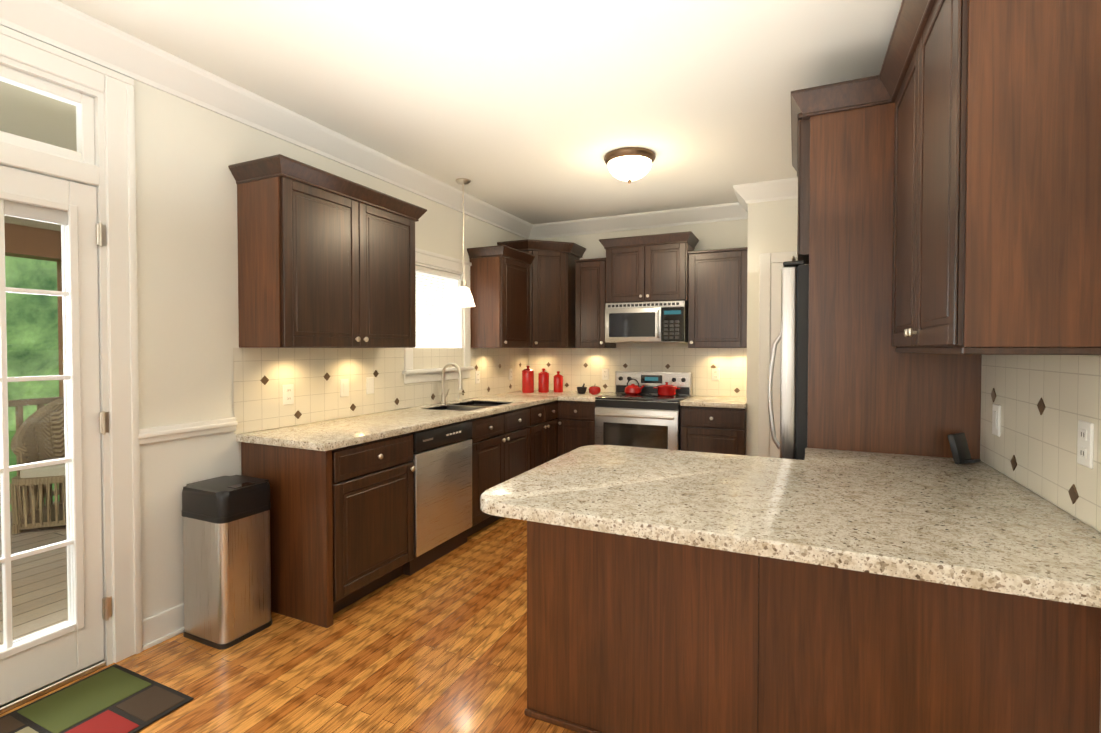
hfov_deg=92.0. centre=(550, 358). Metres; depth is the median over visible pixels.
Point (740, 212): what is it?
crown molding
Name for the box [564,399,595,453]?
base cabinet
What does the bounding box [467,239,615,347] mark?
upper cabinet
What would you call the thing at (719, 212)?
crown molding
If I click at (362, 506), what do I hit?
base cabinet
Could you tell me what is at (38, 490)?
patio chair
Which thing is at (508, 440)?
base cabinet
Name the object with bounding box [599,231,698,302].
upper cabinet
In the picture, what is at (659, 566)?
base cabinet
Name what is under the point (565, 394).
countertop
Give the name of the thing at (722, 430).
base cabinet
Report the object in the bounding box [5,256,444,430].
trees
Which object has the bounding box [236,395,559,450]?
countertop
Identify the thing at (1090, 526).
wall
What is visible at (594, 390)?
jar
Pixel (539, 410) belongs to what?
base cabinet
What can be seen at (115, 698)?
rug
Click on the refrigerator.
(793, 338)
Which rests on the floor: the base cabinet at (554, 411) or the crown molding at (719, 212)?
the base cabinet at (554, 411)
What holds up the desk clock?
on the countertop at (930, 520)
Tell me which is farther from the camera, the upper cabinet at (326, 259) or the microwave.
the microwave
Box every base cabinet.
[241,435,407,627]
[408,415,479,575]
[480,407,535,529]
[536,403,543,466]
[544,399,563,462]
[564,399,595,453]
[636,541,683,732]
[680,407,745,455]
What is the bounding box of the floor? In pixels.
[0,517,577,732]
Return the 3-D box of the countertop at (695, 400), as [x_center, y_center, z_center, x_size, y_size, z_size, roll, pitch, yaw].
[1.485,0.383,4.744,0.528,0.040,0.646,1,1,25]
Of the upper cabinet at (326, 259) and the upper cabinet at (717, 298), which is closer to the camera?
the upper cabinet at (326, 259)
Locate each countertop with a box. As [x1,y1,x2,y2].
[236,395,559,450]
[480,445,1100,608]
[500,391,613,398]
[680,395,745,410]
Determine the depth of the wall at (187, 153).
2.61 m
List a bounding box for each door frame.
[0,25,142,713]
[758,251,796,457]
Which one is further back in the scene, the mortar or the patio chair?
the mortar
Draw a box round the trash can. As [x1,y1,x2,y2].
[182,475,271,649]
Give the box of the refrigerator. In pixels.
[768,261,808,459]
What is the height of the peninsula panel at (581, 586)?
0.872 m
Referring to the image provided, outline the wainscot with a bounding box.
[139,431,239,619]
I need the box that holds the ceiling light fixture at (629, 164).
[604,147,655,183]
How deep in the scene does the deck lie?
3.19 m
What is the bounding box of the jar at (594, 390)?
[589,385,600,394]
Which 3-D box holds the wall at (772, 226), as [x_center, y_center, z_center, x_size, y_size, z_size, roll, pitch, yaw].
[2.229,-0.068,4.448,1.060,2.700,0.550,1,1,25]
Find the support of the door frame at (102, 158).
attached to the wall at (187, 153)
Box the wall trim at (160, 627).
[138,417,237,650]
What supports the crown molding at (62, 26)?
attached to the wall at (187, 153)
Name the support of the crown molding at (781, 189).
attached to the wall at (772, 226)
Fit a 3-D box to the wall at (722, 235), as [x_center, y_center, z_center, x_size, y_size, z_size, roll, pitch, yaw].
[1.323,-0.083,5.256,3.700,2.700,0.160,1,1,25]
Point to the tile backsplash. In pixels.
(1040, 430)
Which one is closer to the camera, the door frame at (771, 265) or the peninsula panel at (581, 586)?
the peninsula panel at (581, 586)
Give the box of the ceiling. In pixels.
[57,0,901,223]
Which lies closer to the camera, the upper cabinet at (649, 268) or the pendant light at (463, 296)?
the pendant light at (463, 296)
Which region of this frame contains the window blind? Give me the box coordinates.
[415,265,459,347]
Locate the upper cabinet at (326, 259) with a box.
[228,154,426,347]
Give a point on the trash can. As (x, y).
(226, 562)
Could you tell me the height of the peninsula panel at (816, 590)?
0.872 m
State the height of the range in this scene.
1.135 m
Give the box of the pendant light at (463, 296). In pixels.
[452,178,474,306]
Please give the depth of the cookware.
5.02 m
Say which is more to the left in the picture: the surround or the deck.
the deck
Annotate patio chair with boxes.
[10,397,65,533]
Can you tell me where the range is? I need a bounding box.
[595,371,691,449]
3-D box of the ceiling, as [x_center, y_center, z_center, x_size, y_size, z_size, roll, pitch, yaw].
[-0.299,-1.415,1.705,3.780,0.100,8.000,1,1,25]
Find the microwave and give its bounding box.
[605,300,687,342]
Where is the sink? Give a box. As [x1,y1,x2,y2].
[436,399,495,410]
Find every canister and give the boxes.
[553,371,562,391]
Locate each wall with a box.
[134,80,524,474]
[532,219,747,396]
[746,198,797,455]
[981,355,1100,732]
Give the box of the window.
[402,248,473,383]
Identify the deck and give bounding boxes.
[0,81,76,644]
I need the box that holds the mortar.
[577,383,586,393]
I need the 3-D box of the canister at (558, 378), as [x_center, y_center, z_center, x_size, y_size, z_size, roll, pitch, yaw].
[0.081,0.238,5.504,0.101,0.218,0.101,0,1,16]
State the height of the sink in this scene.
0.209 m
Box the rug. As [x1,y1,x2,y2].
[0,664,193,732]
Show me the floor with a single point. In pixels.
(439, 645)
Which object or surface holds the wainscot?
attached to the wall at (187, 153)
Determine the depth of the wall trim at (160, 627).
2.48 m
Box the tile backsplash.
[233,348,1100,531]
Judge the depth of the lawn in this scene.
10.10 m
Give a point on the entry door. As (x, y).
(74, 643)
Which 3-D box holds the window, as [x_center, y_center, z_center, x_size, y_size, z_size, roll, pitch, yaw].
[-0.977,-0.339,4.433,0.205,1.042,0.930,1,1,25]
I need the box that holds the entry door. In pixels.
[0,165,111,705]
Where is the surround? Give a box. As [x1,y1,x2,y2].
[791,0,1100,458]
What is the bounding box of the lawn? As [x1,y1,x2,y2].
[0,430,58,512]
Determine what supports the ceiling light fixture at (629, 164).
attached to the ceiling
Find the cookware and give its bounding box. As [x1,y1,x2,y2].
[624,379,679,395]
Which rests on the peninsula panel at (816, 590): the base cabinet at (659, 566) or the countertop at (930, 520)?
the countertop at (930, 520)
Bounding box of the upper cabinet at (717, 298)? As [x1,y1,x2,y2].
[688,247,747,347]
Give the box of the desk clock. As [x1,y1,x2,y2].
[947,433,979,463]
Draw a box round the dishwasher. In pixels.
[413,421,471,556]
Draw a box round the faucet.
[440,363,463,402]
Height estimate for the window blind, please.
0.816 m
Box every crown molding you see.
[0,0,531,239]
[532,203,747,238]
[728,177,797,207]
[732,204,747,219]

